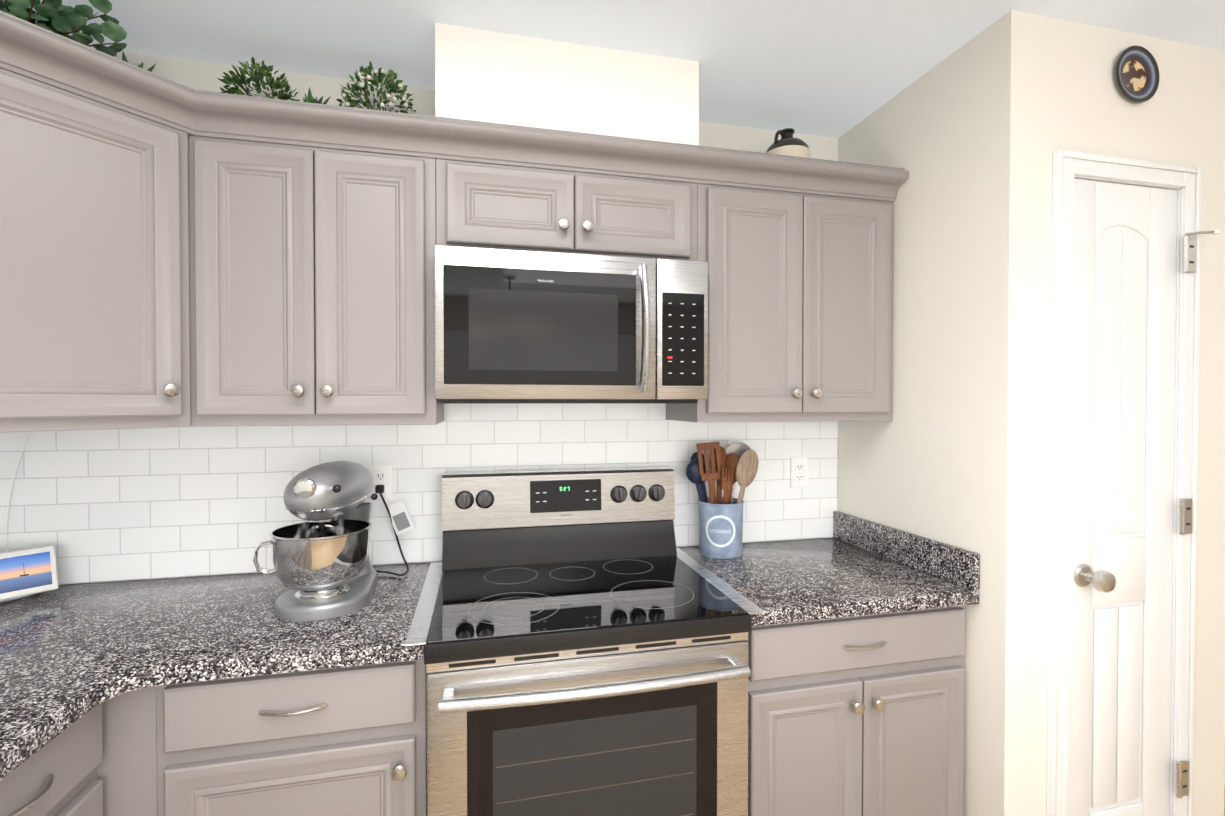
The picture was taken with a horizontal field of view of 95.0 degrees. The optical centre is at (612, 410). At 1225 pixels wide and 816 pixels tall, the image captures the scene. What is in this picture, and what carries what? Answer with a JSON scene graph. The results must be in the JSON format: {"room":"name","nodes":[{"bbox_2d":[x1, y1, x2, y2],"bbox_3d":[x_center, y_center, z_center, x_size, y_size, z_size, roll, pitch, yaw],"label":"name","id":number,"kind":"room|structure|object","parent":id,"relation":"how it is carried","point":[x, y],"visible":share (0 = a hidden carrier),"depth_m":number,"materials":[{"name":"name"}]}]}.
{"room":"kitchen","nodes":[
{"label":"kitchen","id":0,"kind":"room"},
{"bbox_2d":[58,48,837,584],"bbox_3d":[-0.492,0.181,1.912,2.770,2.450,0.100,0,1,-13],"label":"wall","id":1,"kind":"structure","parent":0,"point":[200,76],"depth_m":1.76,"materials":[{"name":"white paint"}]},
{"bbox_2d":[0,18,191,432],"bbox_3d":[-1.174,-0.338,1.218,0.317,0.762,0.317,0,1,-13],"label":"upper cabinet","id":2,"kind":"object","parent":1,"relation":"attached to","point":[174,254],"depth_m":1.23,"materials":[{"name":"grey wood"}]},
{"bbox_2d":[122,52,155,71],"bbox_3d":[-1.258,-0.820,1.464,0.144,0.195,0.144,0,1,-13],"label":"succulent plant","id":3,"kind":"object","parent":2,"relation":"on","point":[150,69],"visible":0.02,"depth_m":1.45,"materials":[{"name":"green plant"}]},
{"bbox_2d":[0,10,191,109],"bbox_3d":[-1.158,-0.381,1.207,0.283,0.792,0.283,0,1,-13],"label":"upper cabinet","id":4,"kind":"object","parent":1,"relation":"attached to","point":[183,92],"depth_m":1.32,"materials":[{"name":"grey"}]},
{"bbox_2d":[0,0,126,55],"bbox_3d":[-1.404,-0.861,1.326,0.433,0.278,0.408,0,1,-13],"label":"eucalyptus plant","id":5,"kind":"object","parent":4,"relation":"on","point":[57,17],"visible":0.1,"depth_m":1.33,"materials":[{"name":"green plant"}]},
{"bbox_2d":[188,110,443,426],"bbox_3d":[-0.808,-0.343,1.610,0.599,0.762,0.328,0,1,-13],"label":"upper cabinet","id":6,"kind":"object","parent":1,"relation":"attached to","point":[313,243],"depth_m":1.45,"materials":[{"name":"grey wood"}]},
{"bbox_2d":[217,57,299,100],"bbox_3d":[-0.986,-0.850,1.578,0.203,0.251,0.198,0,1,-13],"label":"plant","id":7,"kind":"object","parent":6,"relation":"on","point":[256,77],"visible":0.42,"depth_m":1.53,"materials":[{"name":"green plant"}]},
{"bbox_2d":[303,87,330,103],"bbox_3d":[-0.837,-0.805,1.562,0.119,0.161,0.119,0,1,-13],"label":"succulent plant","id":8,"kind":"object","parent":6,"relation":"on","point":[309,98],"visible":0.08,"depth_m":1.54,"materials":[{"name":"green plant"}]},
{"bbox_2d":[336,61,415,113],"bbox_3d":[-0.689,-0.861,1.649,0.215,0.272,0.230,0,1,-13],"label":"plant","id":9,"kind":"object","parent":6,"relation":"on","point":[391,75],"visible":0.54,"depth_m":1.60,"materials":[{"name":"green plant"}]},
{"bbox_2d":[0,403,837,583],"bbox_3d":[-0.431,0.227,1.870,2.668,0.530,0.010,0,1,-13],"label":"backsplash","id":10,"kind":"structure","parent":1,"relation":"attached to","point":[101,505],"depth_m":1.74,"materials":[{"name":"tile"}]},
{"bbox_2d":[369,464,392,500],"bbox_3d":[-0.738,0.229,1.788,0.070,0.115,0.008,0,1,-13],"label":"electrical outlet","id":11,"kind":"object","parent":10,"relation":"attached to","point":[382,474],"visible":0.77,"depth_m":1.79,"materials":[{"name":"white plastic"}]},
{"bbox_2d":[790,457,807,487],"bbox_3d":[0.707,0.235,2.124,0.070,0.115,0.008,0,1,-13],"label":"electrical outlet","id":12,"kind":"object","parent":10,"relation":"attached to","point":[799,468],"visible":1,"depth_m":2.12,"materials":[{"name":"white plastic"}]},
{"bbox_2d":[440,134,707,261],"bbox_3d":[-0.144,-0.580,1.761,0.761,0.292,0.328,0,1,-13],"label":"upper cabinet","id":13,"kind":"object","parent":1,"relation":"attached to","point":[495,195],"depth_m":1.60,"materials":[{"name":"grey wood"}]},
{"bbox_2d":[434,245,707,403],"bbox_3d":[-0.129,-0.226,1.696,0.756,0.410,0.450,0,1,-13],"label":"microwave","id":14,"kind":"object","parent":13,"relation":"attached to","point":[518,326],"visible":1,"depth_m":1.53,"materials":[{"name":"grey metal"}]},
{"bbox_2d":[666,162,903,421],"bbox_3d":[0.566,-0.347,1.929,0.695,0.762,0.328,0,1,-13],"label":"upper cabinet","id":15,"kind":"object","parent":1,"relation":"attached to","point":[800,266],"depth_m":1.77,"materials":[{"name":"grey wood"}]},
{"bbox_2d":[766,128,810,157],"bbox_3d":[0.585,-0.831,1.883,0.156,0.206,0.156,-1,1,-38],"label":"jug","id":16,"kind":"object","parent":15,"relation":"on","point":[787,144],"visible":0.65,"depth_m":1.82,"materials":[{"name":"beige ceramic"}]},
{"bbox_2d":[435,23,698,145],"bbox_3d":[-0.147,-0.885,1.755,0.753,0.314,0.335,0,1,-13],"label":"chase","id":17,"kind":"structure","parent":0,"point":[498,77],"depth_m":1.58,"materials":[{"name":"white paint"}]},
{"bbox_2d":[1,0,1224,137],"bbox_3d":[2.236,-1.072,0.169,7.300,0.100,4.700,0,1,-13],"label":"ceiling","id":18,"kind":"structure","parent":0,"point":[832,68],"depth_m":1.55,"materials":[{"name":"white paint"}]},
{"bbox_2d":[837,35,977,815],"bbox_3d":[0.977,0.181,1.932,0.100,2.450,0.726,0,1,-13],"label":"wall","id":19,"kind":"structure","parent":0,"point":[910,467],"depth_m":1.72,"materials":[{"name":"white paint"}]},
{"bbox_2d":[972,10,1224,815],"bbox_3d":[1.411,0.185,1.609,0.800,2.450,0.100,0,1,-13],"label":"wall","id":20,"kind":"structure","parent":0,"point":[1048,87],"depth_m":1.51,"materials":[{"name":"white paint"}]},
{"bbox_2d":[1068,178,1176,815],"bbox_3d":[1.421,0.388,1.546,0.394,2.030,0.110,0,1,-13],"label":"pantry door","id":21,"kind":"structure","parent":20,"relation":"in","point":[1123,378],"depth_m":1.57,"materials":[{"name":"white wood"}]},
{"bbox_2d":[1046,150,1219,815],"bbox_3d":[1.415,0.361,1.583,0.519,2.098,0.157,0,1,-13],"label":"door frame","id":22,"kind":"structure","parent":20,"relation":"attached to","point":[1185,182],"depth_m":1.56,"materials":[{"name":"white wood"}]},
{"bbox_2d":[1116,46,1159,101],"bbox_3d":[1.435,-0.919,1.540,0.152,0.152,0.016,0,1,-13],"label":"wall plate","id":23,"kind":"object","parent":20,"relation":"attached to","point":[1137,73],"visible":0.98,"depth_m":1.54,"materials":[{"name":"ceramic"}]},
{"bbox_3d":[1.794,1.434,2.100,7.300,0.060,8.600,0,1,-13],"label":"floor","id":24,"kind":"structure","parent":0,"visible":0},
{"bbox_2d":[0,686,155,815],"bbox_3d":[-1.211,0.983,0.851,0.680,0.874,0.461,0,1,-13],"label":"base cabinet","id":25,"kind":"object","parent":24,"relation":"on","point":[104,763],"depth_m":1.09,"materials":[{"name":"grey wood"}]},
{"bbox_2d":[0,573,255,779],"bbox_3d":[-1.146,0.529,0.526,0.660,0.038,2.287,0,1,-13],"label":"countertop","id":26,"kind":"structure","parent":25,"relation":"on","point":[70,655],"depth_m":1.21,"materials":[{"name":"stone"}]},
{"bbox_2d":[0,432,58,601],"bbox_3d":[-1.625,0.268,1.498,0.182,0.457,0.178,1,1,35],"label":"smart display","id":27,"kind":"object","parent":26,"relation":"on","point":[27,572],"visible":0.98,"depth_m":1.49,"materials":[{"name":"white plastic"}]},
{"bbox_2d":[152,659,426,815],"bbox_3d":[-0.741,0.975,1.490,0.524,0.874,0.624,0,1,-13],"label":"base cabinet","id":28,"kind":"object","parent":24,"relation":"on","point":[351,740],"depth_m":1.19,"materials":[{"name":"grey wood"}]},
{"bbox_2d":[128,562,432,691],"bbox_3d":[-0.743,0.517,1.451,0.544,0.038,0.667,0,1,-13],"label":"countertop","id":29,"kind":"structure","parent":28,"relation":"on","point":[241,634],"depth_m":1.23,"materials":[{"name":"stone"}]},
{"bbox_2d":[253,461,414,621],"bbox_3d":[-0.743,0.316,1.544,0.300,0.360,0.476,0,1,-7],"label":"stand mixer","id":30,"kind":"object","parent":29,"relation":"on","point":[323,569],"visible":1,"depth_m":1.36,"materials":[{"name":"silver metal"}]},
{"bbox_2d":[404,466,765,815],"bbox_3d":[-0.097,0.808,1.568,0.840,1.206,0.736,0,1,-13],"label":"range","id":31,"kind":"object","parent":24,"relation":"on","point":[580,635],"visible":1,"depth_m":1.33,"materials":[{"name":"grey metal"}]},
{"bbox_2d":[746,605,964,815],"bbox_3d":[0.600,0.971,1.802,0.694,0.874,0.624,0,1,-13],"label":"base cabinet","id":32,"kind":"object","parent":24,"relation":"on","point":[862,715],"depth_m":1.50,"materials":[{"name":"grey wood"}]},
{"bbox_2d":[676,511,979,625],"bbox_3d":[0.604,0.462,1.779,0.694,0.140,0.638,0,1,-13],"label":"countertop","id":33,"kind":"structure","parent":32,"relation":"on","point":[868,567],"depth_m":1.66,"materials":[{"name":"stone"}]},
{"bbox_2d":[686,441,758,558],"bbox_3d":[0.373,0.298,1.930,0.238,0.386,0.156,0,1,-13],"label":"utensil crock","id":34,"kind":"object","parent":33,"relation":"on","point":[721,522],"visible":1,"depth_m":1.90,"materials":[{"name":"blue ceramic"}]}
]}

